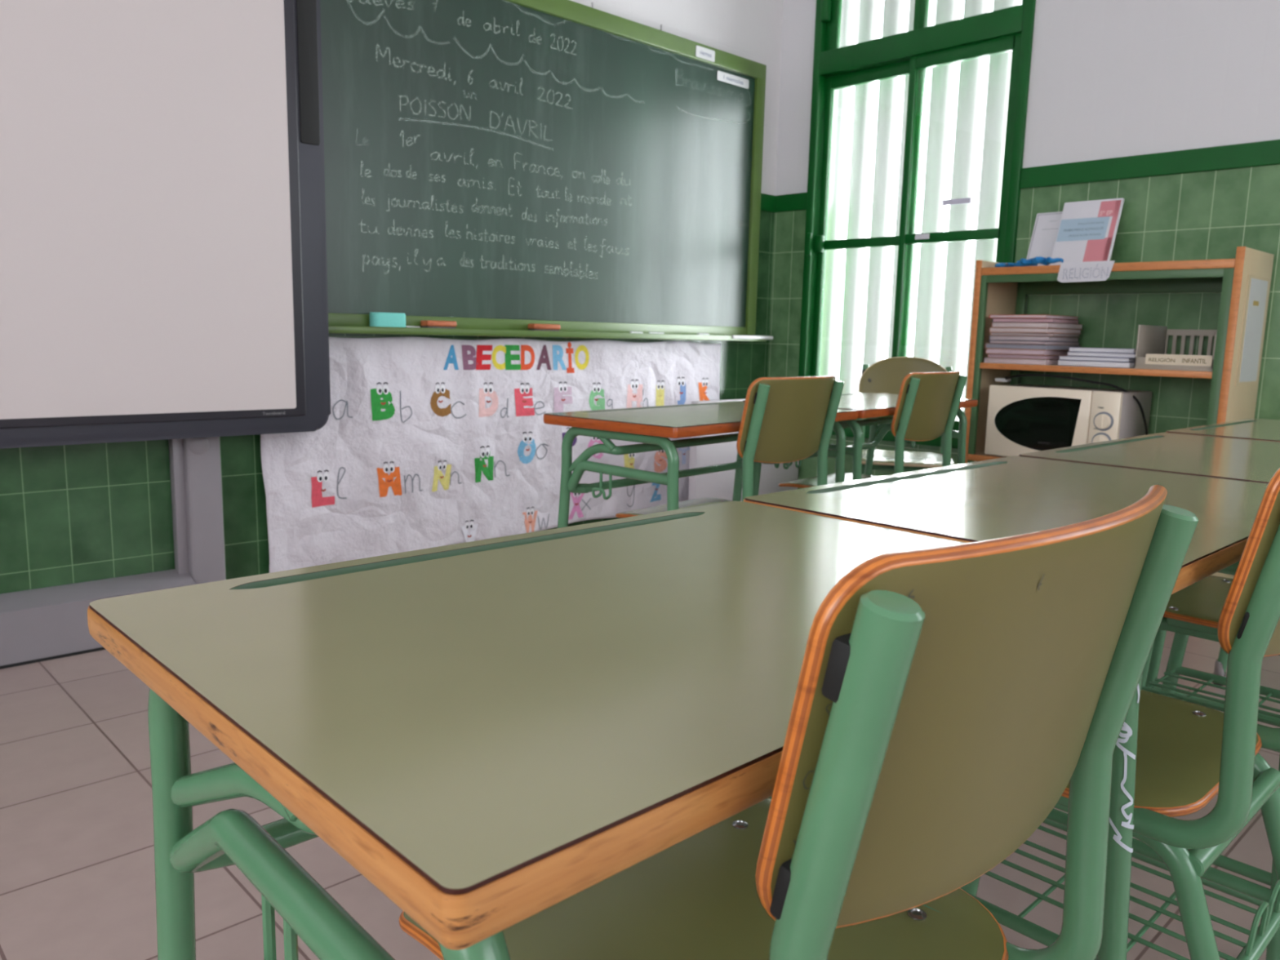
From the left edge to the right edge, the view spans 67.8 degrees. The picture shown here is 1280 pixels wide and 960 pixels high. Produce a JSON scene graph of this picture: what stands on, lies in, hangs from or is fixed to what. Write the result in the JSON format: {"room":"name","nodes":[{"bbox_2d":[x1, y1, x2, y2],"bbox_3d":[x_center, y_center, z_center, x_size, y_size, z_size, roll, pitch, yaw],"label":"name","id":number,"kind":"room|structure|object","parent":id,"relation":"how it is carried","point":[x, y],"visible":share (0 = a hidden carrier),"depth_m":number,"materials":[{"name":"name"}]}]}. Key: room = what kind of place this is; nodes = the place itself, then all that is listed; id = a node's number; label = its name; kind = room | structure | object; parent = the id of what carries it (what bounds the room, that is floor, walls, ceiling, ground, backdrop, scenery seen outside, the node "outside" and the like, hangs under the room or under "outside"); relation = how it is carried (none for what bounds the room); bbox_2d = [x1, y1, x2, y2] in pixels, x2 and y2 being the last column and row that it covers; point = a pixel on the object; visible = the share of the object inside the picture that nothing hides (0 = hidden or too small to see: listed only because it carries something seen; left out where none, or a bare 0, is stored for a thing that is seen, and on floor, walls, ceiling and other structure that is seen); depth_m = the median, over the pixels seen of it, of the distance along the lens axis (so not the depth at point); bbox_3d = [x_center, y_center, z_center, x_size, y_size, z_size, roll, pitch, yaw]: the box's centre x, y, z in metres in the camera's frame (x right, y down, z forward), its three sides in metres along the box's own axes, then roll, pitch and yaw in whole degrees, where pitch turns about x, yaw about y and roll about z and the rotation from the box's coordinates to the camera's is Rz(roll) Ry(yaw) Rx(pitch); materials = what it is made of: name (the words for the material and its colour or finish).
{"room":"classroom","nodes":[
{"label":"classroom","id":0,"kind":"room"},
{"bbox_2d":[0,0,783,594],"bbox_3d":[-1.723,-1.027,2.610,6.764,3.050,0.160,-7,12,-43],"label":"wall","id":1,"kind":"structure","parent":0,"point":[78,513],"depth_m":2.93,"materials":[{"name":"tile"}]},
{"bbox_2d":[260,337,720,573],"bbox_3d":[-0.421,-0.159,3.844,2.214,0.811,0.041,-7,12,-43],"label":"poster","id":2,"kind":"object","parent":1,"relation":"attached to","point":[424,442],"visible":0.79,"depth_m":3.58,"materials":[{"name":"paper"}]},
{"bbox_2d":[320,0,773,341],"bbox_3d":[-0.499,-1.205,3.554,3.100,1.324,0.130,-7,12,-43],"label":"chalkboard","id":3,"kind":"object","parent":1,"relation":"attached to","point":[492,167],"visible":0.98,"depth_m":3.67,"materials":[{"name":"green"}]},
{"bbox_2d":[369,311,405,327],"bbox_3d":[-0.869,-0.549,3.281,0.124,0.054,0.048,-7,12,-43],"label":"sponge","id":4,"kind":"object","parent":3,"relation":"on","point":[376,319],"visible":0.86,"depth_m":3.25,"materials":[{"name":"teal"}]},
{"bbox_2d":[405,325,420,327],"bbox_3d":[-0.806,-0.541,3.377,0.012,0.012,0.057,10,12,44],"label":"stick","id":5,"kind":"object","parent":3,"relation":"on","point":[406,326],"visible":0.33,"depth_m":3.37,"materials":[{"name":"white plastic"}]},
{"bbox_2d":[420,320,456,328],"bbox_3d":[-0.724,-0.556,3.425,0.048,0.032,0.128,9,12,42],"label":"eraser","id":6,"kind":"object","parent":3,"relation":"on","point":[425,324],"visible":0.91,"depth_m":3.40,"materials":[{"name":"orange fabric"}]},
{"bbox_2d":[528,324,560,331],"bbox_3d":[-0.377,-0.598,3.751,0.128,0.032,0.048,-6,11,-40],"label":"eraser","id":7,"kind":"object","parent":3,"relation":"on","point":[556,327],"visible":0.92,"depth_m":3.73,"materials":[{"name":"orange wood"}]},
{"bbox_2d":[328,325,766,341],"bbox_3d":[-0.226,-0.593,3.892,2.260,0.025,0.070,-7,12,-43],"label":"chalk tray","id":8,"kind":"object","parent":3,"relation":"on","point":[566,331],"depth_m":3.82,"materials":[{"name":"metal"}]},
{"bbox_2d":[648,332,664,333],"bbox_3d":[0.072,-0.640,4.161,0.082,0.012,0.012,-6,11,-39],"label":"stick","id":9,"kind":"object","parent":3,"relation":"on","point":[649,332],"visible":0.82,"depth_m":4.16,"materials":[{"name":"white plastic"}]},
{"bbox_2d":[724,334,773,339],"bbox_3d":[0.524,-0.687,4.584,0.300,0.018,0.065,-7,12,-43],"label":"tray","id":10,"kind":"object","parent":3,"relation":"on","point":[731,336],"depth_m":4.55,"materials":[{"name":"white plastic"}]},
{"bbox_2d":[760,193,775,212],"bbox_3d":[-1.667,-1.090,2.533,6.432,0.080,0.012,-7,12,-43],"label":"trim","id":11,"kind":"structure","parent":1,"relation":"attached to","point":[767,201],"depth_m":4.69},
{"bbox_2d":[0,631,1279,959],"bbox_3d":[0.600,0.969,0.398,6.764,0.120,7.020,-7,12,-43],"label":"floor","id":12,"kind":"structure","parent":0,"point":[77,871],"depth_m":1.73,"materials":[{"name":"tile"}]},
{"bbox_2d":[0,436,226,669],"bbox_3d":[-2.586,0.285,1.823,3.488,0.655,0.102,-7,12,-43],"label":"stand","id":13,"kind":"object","parent":12,"relation":"on","point":[41,624],"visible":0.64,"depth_m":2.88,"materials":[{"name":"grey metal"}]},
{"bbox_2d":[0,0,330,448],"bbox_3d":[-1.667,-0.820,2.385,1.822,1.488,0.070,-7,12,-43],"label":"whiteboard","id":14,"kind":"object","parent":13,"relation":"on","point":[163,265],"visible":1,"depth_m":2.66,"materials":[{"name":"grey plastic"}]},
{"bbox_2d":[296,0,319,145],"bbox_3d":[-1.010,-1.301,2.893,0.062,0.540,0.006,-7,12,-43],"label":"strip","id":15,"kind":"object","parent":14,"relation":"on","point":[308,11],"depth_m":2.90,"materials":[{"name":"black plastic"}]},
{"bbox_2d":[87,501,1095,959],"bbox_3d":[0.018,0.455,0.792,0.700,0.750,0.496,-7,12,-43],"label":"student desk","id":16,"kind":"object","parent":12,"relation":"on","point":[490,732],"visible":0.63,"depth_m":0.54,"materials":[{"name":"green laminate"}]},
{"bbox_2d":[543,400,858,528],"bbox_3d":[0.179,0.194,2.529,0.439,0.750,0.817,9,11,40],"label":"student desk","id":17,"kind":"object","parent":12,"relation":"on","point":[652,427],"visible":0.62,"depth_m":2.27,"materials":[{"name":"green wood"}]},
{"bbox_2d":[615,374,844,517],"bbox_3d":[0.239,0.155,2.446,0.542,0.855,0.384,9,11,40],"label":"chair","id":18,"kind":"object","parent":12,"relation":"on","point":[784,420],"visible":0.43,"depth_m":2.25,"materials":[{"name":"green wood"}]},
{"bbox_2d":[688,399,799,501],"bbox_3d":[0.502,-0.051,4.476,0.750,0.660,0.040,-7,12,-43],"label":"panel","id":19,"kind":"object","parent":12,"relation":"on","point":[719,485],"visible":0.24,"depth_m":4.32,"materials":[{"name":"grey"}]},
{"bbox_2d":[399,484,1199,959],"bbox_3d":[0.098,0.417,0.706,0.395,0.855,0.542,-7,12,-43],"label":"chair","id":20,"kind":"object","parent":12,"relation":"on","point":[947,699],"visible":0.94,"depth_m":0.49,"materials":[{"name":"green wood"}]},
{"bbox_2d":[742,392,977,495],"bbox_3d":[0.724,0.113,3.135,0.439,0.752,0.817,9,11,40],"label":"student desk","id":21,"kind":"object","parent":12,"relation":"on","point":[873,406],"visible":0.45,"depth_m":3.07,"materials":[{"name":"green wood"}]},
{"bbox_2d":[778,370,967,488],"bbox_3d":[0.744,0.079,3.019,0.542,0.855,0.384,9,11,40],"label":"chair","id":22,"kind":"object","parent":12,"relation":"on","point":[927,405],"visible":0.41,"depth_m":2.82,"materials":[{"name":"green wood"}]},
{"bbox_2d":[857,356,954,474],"bbox_3d":[1.061,-0.054,3.860,0.384,0.878,0.542,3,9,13],"label":"chair","id":23,"kind":"object","parent":12,"relation":"on","point":[886,375],"visible":0.36,"depth_m":3.97,"materials":[{"name":"green wood"}]},
{"bbox_2d":[743,456,1279,959],"bbox_3d":[0.539,0.391,1.283,0.730,0.752,0.496,-7,12,-43],"label":"student desk","id":24,"kind":"object","parent":12,"relation":"on","point":[1008,496],"visible":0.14,"depth_m":1.13,"materials":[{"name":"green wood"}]},
{"bbox_2d":[964,246,1274,578],"bbox_3d":[1.706,-0.184,3.535,0.335,1.263,0.903,-7,12,-43],"label":"shelf unit","id":25,"kind":"object","parent":12,"relation":"on","point":[997,290],"visible":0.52,"depth_m":3.40,"materials":[{"name":"beige laminate"}]},
{"bbox_2d":[994,262,1037,266],"bbox_3d":[1.407,-0.811,3.593,0.153,0.017,0.191,8,11,36],"label":"scissors","id":26,"kind":"object","parent":25,"relation":"on","point":[998,264],"visible":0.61,"depth_m":3.60,"materials":[{"name":"blue plastic"}]},
{"bbox_2d":[984,357,1058,364],"bbox_3d":[1.516,-0.461,3.693,0.270,0.019,0.244,-7,12,-42],"label":"workbook","id":27,"kind":"object","parent":25,"relation":"on","point":[993,360],"visible":0.68,"depth_m":3.59,"materials":[{"name":"grey"}]},
{"bbox_2d":[987,353,1067,359],"bbox_3d":[1.516,-0.477,3.685,0.228,0.015,0.270,10,12,44],"label":"workbook","id":28,"kind":"object","parent":27,"relation":"on","point":[989,355],"visible":0.73,"depth_m":3.58,"materials":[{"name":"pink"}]},
{"bbox_2d":[985,348,1069,355],"bbox_3d":[1.509,-0.495,3.681,0.270,0.019,0.230,-7,12,-44],"label":"workbook","id":29,"kind":"object","parent":28,"relation":"on","point":[1001,351],"visible":0.77,"depth_m":3.59,"materials":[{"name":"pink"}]},
{"bbox_2d":[985,343,1080,350],"bbox_3d":[1.518,-0.514,3.680,0.270,0.019,0.246,-6,11,-40],"label":"workbook","id":30,"kind":"object","parent":29,"relation":"on","point":[1012,346],"visible":0.88,"depth_m":3.58,"materials":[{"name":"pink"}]},
{"bbox_2d":[989,340,1079,345],"bbox_3d":[1.520,-0.529,3.667,0.270,0.012,0.224,-6,11,-39],"label":"workbook","id":31,"kind":"object","parent":30,"relation":"on","point":[990,341],"visible":0.97,"depth_m":3.58,"materials":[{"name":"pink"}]},
{"bbox_2d":[989,335,1078,342],"bbox_3d":[1.522,-0.545,3.676,0.270,0.017,0.234,-7,12,-44],"label":"workbook","id":32,"kind":"object","parent":31,"relation":"on","point":[991,337],"visible":0.96,"depth_m":3.59,"materials":[{"name":"grey"}]},
{"bbox_2d":[990,332,1079,337],"bbox_3d":[1.523,-0.559,3.666,0.239,0.012,0.270,9,12,43],"label":"workbook","id":33,"kind":"object","parent":32,"relation":"on","point":[1015,334],"visible":0.96,"depth_m":3.58,"materials":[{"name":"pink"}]},
{"bbox_2d":[989,327,1080,333],"bbox_3d":[1.521,-0.574,3.662,0.270,0.017,0.231,-6,11,-40],"label":"workbook","id":34,"kind":"object","parent":33,"relation":"on","point":[991,329],"visible":0.97,"depth_m":3.58,"materials":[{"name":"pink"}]},
{"bbox_2d":[991,322,1083,329],"bbox_3d":[1.525,-0.591,3.655,0.270,0.019,0.226,-6,11,-39],"label":"workbook","id":35,"kind":"object","parent":34,"relation":"on","point":[1015,325],"visible":0.88,"depth_m":3.57,"materials":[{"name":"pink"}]},
{"bbox_2d":[992,318,1078,324],"bbox_3d":[1.525,-0.611,3.666,0.228,0.015,0.270,9,12,43],"label":"workbook","id":36,"kind":"object","parent":35,"relation":"on","point":[994,320],"visible":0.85,"depth_m":3.57,"materials":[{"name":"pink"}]},
{"bbox_2d":[989,314,1079,319],"bbox_3d":[1.518,-0.626,3.666,0.270,0.013,0.225,-6,12,-41],"label":"workbook","id":37,"kind":"object","parent":36,"relation":"on","point":[991,316],"visible":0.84,"depth_m":3.58,"materials":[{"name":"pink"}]},
{"bbox_2d":[1017,256,1063,265],"bbox_3d":[1.468,-0.805,3.504,0.062,0.033,0.178,-7,12,-43],"label":"strap","id":38,"kind":"object","parent":25,"relation":"on","point":[1038,260],"visible":0.99,"depth_m":3.49,"materials":[{"name":"blue fabric"}]},
{"bbox_2d":[1026,211,1062,266],"bbox_3d":[1.606,-0.928,3.693,0.084,0.225,0.182,-7,12,-43],"label":"booklet","id":39,"kind":"object","parent":25,"relation":"on","point":[1046,228],"visible":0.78,"depth_m":3.72,"materials":[{"name":"white paper"}]},
{"bbox_2d":[984,373,1151,457],"bbox_3d":[1.619,-0.235,3.589,0.339,0.323,0.569,-7,12,-43],"label":"microwave","id":40,"kind":"object","parent":25,"relation":"on","point":[1021,419],"visible":0.84,"depth_m":3.49,"materials":[{"name":"white metal"}]},
{"bbox_2d":[1057,260,1115,282],"bbox_3d":[1.570,-0.734,3.359,0.002,0.070,0.194,-7,12,-43],"label":"paper sign","id":41,"kind":"object","parent":25,"relation":"attached to","point":[1088,271],"visible":1,"depth_m":3.36,"materials":[{"name":"white paper"}]},
{"bbox_2d":[1049,198,1124,265],"bbox_3d":[1.676,-0.924,3.578,0.099,0.255,0.216,-7,12,-43],"label":"booklet","id":42,"kind":"object","parent":25,"relation":"on","point":[1087,230],"visible":0.98,"depth_m":3.57,"materials":[{"name":"white paper"}]},
{"bbox_2d":[1056,216,1109,241],"bbox_3d":[1.667,-0.944,3.586,0.030,0.084,0.178,-7,12,-43],"label":"print","id":43,"kind":"object","parent":42,"relation":"attached to","point":[1071,228],"depth_m":3.58,"materials":[{"name":"blue paper"}]},
{"bbox_2d":[1082,200,1121,262],"bbox_3d":[1.712,-0.917,3.533,0.085,0.239,0.088,-7,12,-43],"label":"print","id":44,"kind":"object","parent":42,"relation":"attached to","point":[1104,216],"depth_m":3.54},
{"bbox_2d":[1057,360,1134,368],"bbox_3d":[1.692,-0.423,3.468,0.200,0.020,0.255,-6,12,-41],"label":"workbook","id":45,"kind":"object","parent":25,"relation":"on","point":[1060,362],"visible":0.63,"depth_m":3.39,"materials":[{"name":"white paper"}]},
{"bbox_2d":[1058,355,1135,362],"bbox_3d":[1.691,-0.442,3.472,0.200,0.014,0.243,-7,12,-44],"label":"workbook","id":46,"kind":"object","parent":45,"relation":"on","point":[1061,357],"visible":0.7,"depth_m":3.39,"materials":[{"name":"white paper"}]},
{"bbox_2d":[1067,351,1135,358],"bbox_3d":[1.706,-0.455,3.460,0.231,0.015,0.200,9,12,43],"label":"workbook","id":47,"kind":"object","parent":46,"relation":"on","point":[1069,353],"visible":0.73,"depth_m":3.39,"materials":[{"name":"white paper"}]},
{"bbox_2d":[1068,346,1136,353],"bbox_3d":[1.706,-0.471,3.465,0.219,0.016,0.200,9,11,40],"label":"workbook","id":48,"kind":"object","parent":47,"relation":"on","point":[1071,348],"visible":0.77,"depth_m":3.39,"materials":[{"name":"white paper"}]},
{"bbox_2d":[1134,324,1217,371],"bbox_3d":[1.890,-0.456,3.285,0.272,0.150,0.242,-7,12,-43],"label":"tray","id":49,"kind":"object","parent":25,"relation":"on","point":[1152,340],"visible":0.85,"depth_m":3.30,"materials":[{"name":"beige plastic"}]},
{"bbox_2d":[1235,274,1269,386],"bbox_3d":[2.036,-0.492,3.163,0.240,0.360,0.005,-7,12,-43],"label":"paper notice","id":50,"kind":"object","parent":25,"relation":"attached to","point":[1257,287],"visible":1,"depth_m":3.15,"materials":[{"name":"white paper"}]},
{"bbox_2d":[960,467,1279,959],"bbox_3d":[0.564,0.364,1.125,0.384,0.855,0.542,-7,12,-43],"label":"chair","id":51,"kind":"object","parent":12,"relation":"on","point":[1188,753],"visible":0.49,"depth_m":0.95,"materials":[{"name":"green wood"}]},
{"bbox_2d":[1018,432,1279,885],"bbox_3d":[1.070,0.327,1.782,0.730,0.754,0.496,-7,12,-43],"label":"student desk","id":52,"kind":"object","parent":12,"relation":"on","point":[1220,457],"visible":0.12,"depth_m":1.67,"materials":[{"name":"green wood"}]},
{"bbox_2d":[1142,575,1279,752],"bbox_3d":[1.143,0.294,1.672,0.384,0.855,0.542,-7,12,-43],"label":"chair","id":53,"kind":"object","parent":12,"relation":"on","point":[1195,610],"visible":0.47,"depth_m":1.78,"materials":[{"name":"green wood"}]},
{"bbox_2d":[1145,417,1279,727],"bbox_3d":[1.587,0.263,2.269,0.692,0.756,0.496,-7,12,-43],"label":"student desk","id":54,"kind":"object","parent":12,"relation":"on","point":[1255,428],"visible":0.16,"depth_m":2.22,"materials":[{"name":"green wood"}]},
{"bbox_2d":[767,0,1279,488],"bbox_3d":[3.032,-0.886,2.413,0.160,3.050,6.700,-7,12,-43],"label":"wall","id":55,"kind":"structure","parent":0,"point":[1108,78],"depth_m":3.52,"materials":[{"name":"paint"}]},
{"bbox_2d":[798,0,1035,448],"bbox_3d":[1.190,-1.400,4.208,0.130,2.460,1.053,-7,12,-43],"label":"window","id":56,"kind":"structure","parent":55,"relation":"in","point":[1008,29],"depth_m":4.22,"materials":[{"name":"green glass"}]},
{"bbox_2d":[825,0,920,51],"bbox_3d":[1.055,-2.291,4.261,0.032,0.642,0.489,-7,12,-43],"label":"light","id":57,"kind":"object","parent":56,"relation":"attached to","point":[833,27],"depth_m":4.42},
{"bbox_2d":[918,0,1024,28],"bbox_3d":[1.390,-2.230,3.913,0.032,0.642,0.484,-7,12,-43],"label":"light","id":58,"kind":"object","parent":56,"relation":"attached to","point":[923,5],"depth_m":4.10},
{"bbox_2d":[774,139,1279,212],"bbox_3d":[2.056,-1.119,3.294,0.012,0.080,4.040,-7,12,-43],"label":"trim","id":59,"kind":"structure","parent":55,"relation":"attached to","point":[1267,153],"depth_m":3.50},
{"label":"outside","id":60,"kind":"structure","parent":0,"visible":0},
{"bbox_2d":[963,0,1018,413],"bbox_3d":[1.533,-1.313,4.154,0.100,2.700,0.040,7,10,32],"label":"sun slat","id":61,"kind":"object","parent":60,"point":[1000,64],"visible":0.43,"depth_m":4.13,"materials":[{"name":"white"}]},
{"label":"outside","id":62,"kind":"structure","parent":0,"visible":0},
{"bbox_2d":[938,0,988,420],"bbox_3d":[1.439,-1.330,4.252,0.100,2.700,0.040,7,10,32],"label":"sun slat","id":63,"kind":"object","parent":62,"point":[971,73],"visible":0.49,"depth_m":4.25,"materials":[{"name":"white"}]},
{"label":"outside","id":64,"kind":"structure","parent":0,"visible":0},
{"bbox_2d":[913,0,959,361],"bbox_3d":[1.345,-1.347,4.350,0.100,2.700,0.040,7,10,32],"label":"sun slat","id":65,"kind":"object","parent":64,"point":[947,11],"visible":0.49,"depth_m":4.34,"materials":[{"name":"white"}]},
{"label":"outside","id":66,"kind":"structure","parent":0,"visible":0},
{"bbox_2d":[887,0,932,358],"bbox_3d":[1.251,-1.365,4.448,0.100,2.700,0.040,7,10,32],"label":"sun slat","id":67,"kind":"object","parent":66,"point":[912,2],"visible":0.16,"depth_m":4.46,"materials":[{"name":"white"}]},
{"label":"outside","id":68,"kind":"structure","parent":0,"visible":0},
{"bbox_2d":[862,0,905,366],"bbox_3d":[1.156,-1.382,4.546,0.100,2.700,0.040,7,10,32],"label":"sun slat","id":69,"kind":"object","parent":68,"point":[893,22],"visible":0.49,"depth_m":4.54,"materials":[{"name":"white"}]},
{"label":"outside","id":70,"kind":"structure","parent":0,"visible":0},
{"bbox_2d":[839,0,879,394],"bbox_3d":[1.062,-1.399,4.644,0.100,2.700,0.040,7,10,32],"label":"sun slat","id":71,"kind":"object","parent":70,"point":[868,10],"visible":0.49,"depth_m":4.64,"materials":[{"name":"white"}]},
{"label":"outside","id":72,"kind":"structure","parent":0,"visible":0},
{"bbox_2d":[819,0,855,376],"bbox_3d":[0.968,-1.416,4.742,0.100,2.700,0.040,7,10,32],"label":"sun slat","id":73,"kind":"object","parent":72,"point":[842,104],"visible":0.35,"depth_m":4.73,"materials":[{"name":"white"}]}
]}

